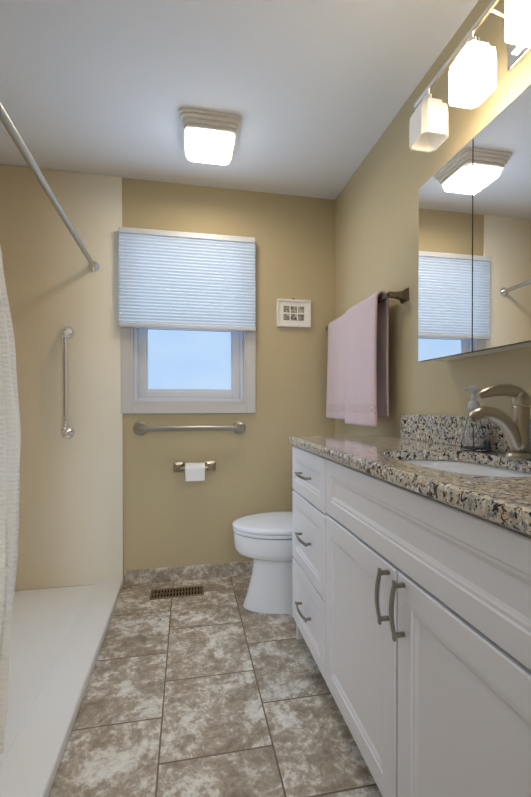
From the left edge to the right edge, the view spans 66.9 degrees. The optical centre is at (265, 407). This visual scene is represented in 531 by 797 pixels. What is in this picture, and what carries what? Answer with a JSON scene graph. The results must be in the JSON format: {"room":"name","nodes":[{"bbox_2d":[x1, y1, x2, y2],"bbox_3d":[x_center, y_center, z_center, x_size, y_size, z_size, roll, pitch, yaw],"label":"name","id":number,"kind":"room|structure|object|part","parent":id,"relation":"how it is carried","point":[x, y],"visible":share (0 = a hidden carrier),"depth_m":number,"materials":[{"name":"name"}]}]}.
{"room":"bathroom","nodes":[
{"label":"bathroom","id":0,"kind":"room"},
{"bbox_2d":[18,178,334,590],"bbox_3d":[-0.651,-0.154,2.489,2.235,2.420,0.120,0,0,-11],"label":"wall","id":1,"kind":"structure","parent":0,"point":[171,518],"depth_m":2.52,"materials":[{"name":"beige paint"}]},
{"bbox_2d":[0,164,122,590],"bbox_3d":[-1.291,-0.162,2.296,0.903,2.398,0.014,0,0,-11],"label":"wall","id":2,"kind":"structure","parent":1,"relation":"attached to","point":[71,514],"depth_m":2.32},
{"bbox_2d":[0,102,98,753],"bbox_3d":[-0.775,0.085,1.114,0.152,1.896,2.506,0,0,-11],"label":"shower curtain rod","id":3,"kind":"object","parent":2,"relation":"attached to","point":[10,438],"visible":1,"depth_m":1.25,"materials":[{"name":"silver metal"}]},
{"bbox_2d":[0,246,20,753],"bbox_3d":[-0.686,0.088,0.655,0.152,1.896,1.425,0,0,-11],"label":"shower curtain","id":4,"kind":"object","parent":3,"relation":"hanging from","point":[10,430],"depth_m":1.24,"materials":[{"name":"fabric"}]},
{"bbox_2d":[60,326,74,438],"bbox_3d":[-1.135,-0.145,2.277,0.076,0.651,0.082,0,0,-11],"label":"vertical grab bar","id":5,"kind":"object","parent":2,"relation":"attached to","point":[66,333],"visible":1,"depth_m":2.25,"materials":[{"name":"silver metal"}]},
{"bbox_2d":[121,242,255,413],"bbox_3d":[-0.469,-0.504,2.502,0.808,1.076,0.118,0,0,-11],"label":"window","id":6,"kind":"structure","parent":1,"relation":"in","point":[172,371],"depth_m":2.50,"materials":[{"name":"white paint"}]},
{"bbox_2d":[118,227,254,331],"bbox_3d":[-0.460,-0.761,2.417,0.804,0.575,0.040,0,0,-11],"label":"window shade","id":7,"kind":"object","parent":6,"relation":"attached to","point":[183,280],"visible":0.92,"depth_m":2.40,"materials":[{"name":"fabric"}]},
{"bbox_2d":[124,561,252,584],"bbox_3d":[-0.192,1.013,2.520,1.322,0.086,0.010,0,0,-11],"label":"baseboard","id":8,"kind":"structure","parent":1,"relation":"attached to","point":[170,574],"depth_m":2.46,"materials":[{"name":"tile"}]},
{"bbox_2d":[133,421,245,434],"bbox_3d":[-0.451,0.123,2.428,0.677,0.082,0.078,0,0,-11],"label":"horizontal grab bar","id":9,"kind":"object","parent":1,"relation":"attached to","point":[142,428],"visible":1,"depth_m":2.40,"materials":[{"name":"silver metal"}]},
{"bbox_2d":[174,461,215,480],"bbox_3d":[-0.425,0.381,2.423,0.254,0.102,0.102,0,0,-11],"label":"toilet paper holder","id":10,"kind":"object","parent":1,"relation":"attached to","point":[194,471],"visible":1,"depth_m":2.38,"materials":[{"name":"silver metal"}]},
{"bbox_2d":[276,298,310,327],"bbox_3d":[0.181,-0.612,2.575,0.224,0.186,0.020,0,0,-11],"label":"picture frame","id":11,"kind":"object","parent":1,"relation":"attached to","point":[292,313],"visible":1,"depth_m":2.57,"materials":[{"name":"white"}]},
{"bbox_2d":[48,575,382,796],"bbox_3d":[-0.309,1.110,0.736,2.475,0.080,3.710,0,0,-11],"label":"floor","id":12,"kind":"structure","parent":0,"point":[217,689],"depth_m":1.40,"materials":[{"name":"tile"}]},
{"bbox_2d":[0,578,122,796],"bbox_3d":[-1.096,1.041,1.314,0.906,0.048,2.005,0,0,-11],"label":"shower pan","id":13,"kind":"object","parent":12,"relation":"on","point":[57,635],"visible":1,"depth_m":1.57,"materials":[{"name":"white plastic"}]},
{"bbox_2d":[149,585,203,599],"bbox_3d":[-0.504,1.055,2.296,0.297,0.006,0.117,0,0,-11],"label":"floor vent","id":14,"kind":"object","parent":12,"relation":"in","point":[176,592],"visible":1,"depth_m":2.29,"materials":[{"name":"brown metal"}]},
{"bbox_2d":[232,511,292,613],"bbox_3d":[0.175,0.671,2.202,0.718,0.775,0.420,0,0,-11],"label":"toilet","id":15,"kind":"object","parent":12,"relation":"on","point":[263,541],"visible":0.25,"depth_m":2.08,"materials":[{"name":"white ceramic"}]},
{"bbox_2d":[289,414,530,796],"bbox_3d":[0.478,0.549,1.186,0.513,1.035,1.462,0,0,-11],"label":"bathroom vanity","id":16,"kind":"object","parent":12,"relation":"on","point":[411,612],"depth_m":0.87,"materials":[{"name":"white paint"}]},
{"bbox_3d":[0.488,0.101,1.185,0.493,0.140,1.462,0,0,-11],"label":"bathroom vanity top","id":17,"kind":"part","parent":16,"relation":"part of","materials":[{"name":"stone"}]},
{"bbox_2d":[404,461,530,476],"bbox_3d":[0.515,0.253,1.048,0.380,0.159,0.530,0,0,-11],"label":"sink basin","id":18,"kind":"object","parent":16,"relation":"in","point":[467,468],"visible":0.08,"depth_m":1.24,"materials":[{"name":"white ceramic"}]},
{"bbox_2d":[460,385,486,451],"bbox_3d":[0.659,0.031,1.273,0.076,0.207,0.076,0,0,-11],"label":"soap dispenser","id":19,"kind":"object","parent":16,"relation":"on","point":[473,438],"visible":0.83,"depth_m":1.25,"materials":[{"name":"clear glass"}]},
{"bbox_2d":[468,384,530,459],"bbox_3d":[0.621,0.036,1.067,0.182,0.201,0.066,0,0,-11],"label":"faucet","id":20,"kind":"object","parent":16,"relation":"on","point":[516,429],"visible":1,"depth_m":1.06,"materials":[{"name":"silver metal"}]},
{"bbox_2d":[0,0,478,199],"bbox_3d":[-0.309,-1.390,0.717,2.475,0.080,3.710,0,0,-11],"label":"ceiling","id":21,"kind":"structure","parent":0,"point":[315,95],"depth_m":1.66,"materials":[{"name":"white paint"}]},
{"bbox_2d":[178,108,241,164],"bbox_3d":[-0.278,-1.315,1.987,0.300,0.090,0.300,0,0,-11],"label":"ceiling light","id":22,"kind":"object","parent":21,"relation":"attached to","point":[209,137],"visible":1,"depth_m":1.89,"materials":[{"name":"white glass"}]},
{"bbox_2d":[335,0,530,436],"bbox_3d":[0.847,-0.142,0.951,0.120,2.420,3.710,0,0,-11],"label":"wall","id":23,"kind":"structure","parent":0,"point":[376,224],"depth_m":1.76,"materials":[{"name":"beige paint"}]},
{"bbox_2d":[326,288,408,426],"bbox_3d":[0.484,-0.227,2.164,0.128,0.624,0.846,0,0,-11],"label":"towel rail","id":24,"kind":"object","parent":23,"relation":"attached to","point":[357,370],"visible":1,"depth_m":1.97,"materials":[{"name":"pink fabric"}]},
{"bbox_2d":[409,0,530,152],"bbox_3d":[0.669,-1.060,1.093,0.171,0.257,0.830,0,0,-11],"label":"sconce","id":25,"kind":"object","parent":23,"relation":"attached to","point":[472,75],"visible":1,"depth_m":1.19,"materials":[{"name":"white glass"}]},
{"bbox_2d":[418,84,530,361],"bbox_3d":[0.703,-0.488,1.073,0.110,0.640,0.867,0,0,-11],"label":"mirror","id":26,"kind":"object","parent":23,"relation":"attached to","point":[474,278],"visible":1,"depth_m":1.18,"materials":[{"name":"silver"}]}
]}

